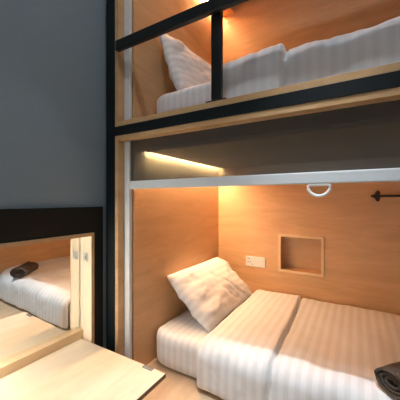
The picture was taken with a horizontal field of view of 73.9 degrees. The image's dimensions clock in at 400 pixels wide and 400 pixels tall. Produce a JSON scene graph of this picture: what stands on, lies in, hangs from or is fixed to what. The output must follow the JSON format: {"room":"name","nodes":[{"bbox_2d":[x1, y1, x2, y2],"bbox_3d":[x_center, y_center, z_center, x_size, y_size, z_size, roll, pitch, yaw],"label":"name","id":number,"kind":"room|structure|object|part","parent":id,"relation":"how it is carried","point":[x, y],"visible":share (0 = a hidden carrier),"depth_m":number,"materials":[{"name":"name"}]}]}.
{"room":"dormitory","nodes":[
{"label":"dormitory","id":0,"kind":"room"},
{"bbox_2d":[0,0,127,348],"bbox_3d":[-0.994,-0.260,0.906,0.150,3.420,4.300,0,0,31],"label":"wall","id":1,"kind":"structure","parent":0,"point":[53,52],"depth_m":1.27,"materials":[{"name":"grey paint"}]},
{"bbox_2d":[0,207,165,399],"bbox_3d":[-0.611,0.543,0.975,0.629,1.013,0.949,0,0,31],"label":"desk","id":2,"kind":"object","parent":1,"relation":"attached to","point":[51,259],"visible":1,"depth_m":1.23,"materials":[{"name":"brown wood"}]},
{"bbox_2d":[0,238,78,363],"bbox_3d":[-0.823,0.449,1.199,0.004,0.507,0.611,0,0,32],"label":"mirror","id":3,"kind":"object","parent":2,"relation":"on","point":[39,282],"depth_m":1.27,"materials":[{"name":"mirror"}]},
{"bbox_3d":[-0.735,0.477,1.148,0.003,0.605,0.654,0,0,31],"label":"edge trim","id":4,"kind":"part","parent":2,"relation":"part of","materials":[{"name":"brown wood"}]},
{"bbox_3d":[-0.791,0.543,1.082,0.020,1.013,0.949,0,0,31],"label":"panel","id":5,"kind":"part","parent":2,"relation":"part of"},
{"bbox_3d":[-0.231,0.743,1.179,0.054,0.003,0.017,0,0,31],"label":"catch plate","id":6,"kind":"part","parent":2,"relation":"part of","materials":[{"name":"metal"}]},
{"bbox_3d":[0.251,1.500,0.171,3.300,0.100,4.500,0,0,31],"label":"floor","id":7,"kind":"structure","parent":0,"visible":0},
{"bbox_2d":[106,0,399,351],"bbox_3d":[0.404,-0.250,0.992,2.130,3.400,0.070,0,0,31],"label":"frame","id":8,"kind":"object","parent":7,"relation":"on","point":[388,80],"visible":0.73,"depth_m":1.43,"materials":[{"name":"black metal"}]},
{"bbox_3d":[-0.483,-0.250,1.516,0.068,3.400,0.070,0,0,31],"label":"post","id":9,"kind":"part","parent":8,"relation":"part of","materials":[{"name":"black metal"}]},
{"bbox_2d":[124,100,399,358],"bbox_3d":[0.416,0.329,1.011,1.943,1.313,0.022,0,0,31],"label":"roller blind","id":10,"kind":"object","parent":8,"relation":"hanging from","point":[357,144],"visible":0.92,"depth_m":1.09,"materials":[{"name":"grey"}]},
{"bbox_2d":[115,87,399,399],"bbox_3d":[0.675,0.549,1.450,1.994,1.802,1.364,0,0,31],"label":"pod","id":11,"kind":"object","parent":7,"relation":"on","point":[342,246],"visible":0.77,"depth_m":1.84,"materials":[{"name":"brown wood"}]},
{"bbox_3d":[-0.111,0.323,1.959,0.020,1.326,1.062,0,0,31],"label":"panel","id":12,"kind":"part","parent":11,"relation":"part of","materials":[{"name":"brown wood"}]},
{"bbox_2d":[157,309,213,378],"bbox_3d":[0.696,0.880,1.548,1.774,0.210,0.941,0,0,31],"label":"mattress","id":13,"kind":"object","parent":11,"relation":"on","point":[179,340],"visible":0.09,"depth_m":1.53,"materials":[{"name":"white fabric"}]},
{"bbox_2d":[167,257,251,331],"bbox_3d":[0.103,0.638,1.931,0.359,0.332,0.695,0,0,33],"label":"pillow","id":14,"kind":"object","parent":13,"relation":"on","point":[211,290],"visible":0.98,"depth_m":1.74,"materials":[{"name":"white fabric"}]},
{"bbox_2d":[197,289,399,399],"bbox_3d":[0.838,0.844,1.419,1.444,0.260,0.995,0,0,31],"label":"duvet","id":15,"kind":"object","parent":13,"relation":"on","point":[273,345],"visible":0.98,"depth_m":1.32,"materials":[{"name":"white fabric"}]},
{"bbox_2d":[374,362,399,399],"bbox_3d":[0.839,0.678,1.028,0.286,0.101,0.145,0,0,-18],"label":"rolled towel","id":16,"kind":"object","parent":15,"relation":"on","point":[387,376],"visible":1,"depth_m":1.00,"materials":[{"name":"brown fabric"}]},
{"bbox_2d":[246,256,264,267],"bbox_3d":[0.463,0.517,2.229,0.168,0.085,0.013,0,0,31],"label":"power socket","id":17,"kind":"object","parent":11,"relation":"attached to","point":[253,261],"visible":1,"depth_m":2.23,"materials":[{"name":"white plastic"}]},
{"bbox_2d":[115,0,399,139],"bbox_3d":[0.681,-1.097,1.461,1.994,1.505,1.152,0,0,31],"label":"pod","id":18,"kind":"object","parent":11,"relation":"on","point":[251,26],"visible":0.45,"depth_m":1.84,"materials":[{"name":"brown wood"}]},
{"bbox_2d":[124,0,131,119],"bbox_3d":[0.416,-1.002,1.011,1.943,1.144,0.022,0,0,31],"label":"track","id":19,"kind":"object","parent":18,"relation":"attached to","point":[127,3],"visible":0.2,"depth_m":1.49,"materials":[{"name":"white metal"}]},
{"bbox_3d":[-0.111,-1.117,1.959,0.020,1.427,1.062,0,0,31],"label":"panel","id":20,"kind":"part","parent":18,"relation":"part of","materials":[{"name":"brown wood"}]},
{"bbox_2d":[115,0,248,102],"bbox_3d":[0.387,-0.665,0.973,1.920,0.470,0.073,0,0,31],"label":"rail","id":21,"kind":"object","parent":18,"relation":"on","point":[213,8],"visible":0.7,"depth_m":1.16,"materials":[{"name":"black metal"}]},
{"bbox_3d":[0.376,-0.831,0.953,1.920,0.055,0.028,0,0,31],"label":"rail","id":22,"kind":"part","parent":21,"relation":"part of","materials":[{"name":"black metal"}]},
{"bbox_3d":[0.075,-0.668,1.168,0.049,0.464,0.030,0,0,31],"label":"post","id":23,"kind":"part","parent":21,"relation":"part of","materials":[{"name":"black metal"}]},
{"bbox_2d":[157,82,211,112],"bbox_3d":[0.694,-0.521,1.548,1.773,0.234,0.937,0,0,31],"label":"mattress","id":24,"kind":"object","parent":18,"relation":"on","point":[198,94],"visible":0.07,"depth_m":1.47,"materials":[{"name":"white fabric"}]},
{"bbox_2d":[160,34,210,90],"bbox_3d":[-0.019,-0.835,1.841,0.224,0.394,0.636,0,0,35],"label":"pillow","id":25,"kind":"object","parent":24,"relation":"on","point":[186,69],"visible":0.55,"depth_m":1.61,"materials":[{"name":"white fabric"}]},
{"bbox_2d":[223,16,399,97],"bbox_3d":[0.879,-0.569,1.391,1.344,0.288,1.002,0,0,31],"label":"duvet","id":26,"kind":"object","parent":24,"relation":"on","point":[272,67],"visible":0.58,"depth_m":1.08,"materials":[{"name":"white fabric"}]},
{"bbox_3d":[0.956,-1.117,1.957,1.860,1.427,0.018,0,0,31],"label":"panel","id":27,"kind":"part","parent":18,"relation":"part of","materials":[{"name":"brown wood"}]},
{"bbox_3d":[0.772,0.421,2.049,0.333,0.299,0.010,0,0,31],"label":"niche frame","id":28,"kind":"part","parent":11,"relation":"part of","materials":[{"name":"brown wood"}]},
{"bbox_3d":[0.956,0.323,1.957,1.860,1.326,0.018,0,0,31],"label":"panel","id":29,"kind":"part","parent":11,"relation":"part of","materials":[{"name":"brown wood"}]},
{"bbox_2d":[371,191,399,201],"bbox_3d":[1.407,-0.026,1.618,0.620,0.072,0.106,0,0,31],"label":"towel rail","id":30,"kind":"object","parent":11,"relation":"attached to","point":[377,196],"visible":1,"depth_m":1.72,"materials":[{"name":"black metal"}]},
{"bbox_3d":[1.398,-0.026,1.604,0.620,0.015,0.015,0,0,31],"label":"rod","id":31,"kind":"part","parent":30,"relation":"part of","materials":[{"name":"black metal"}]}
]}

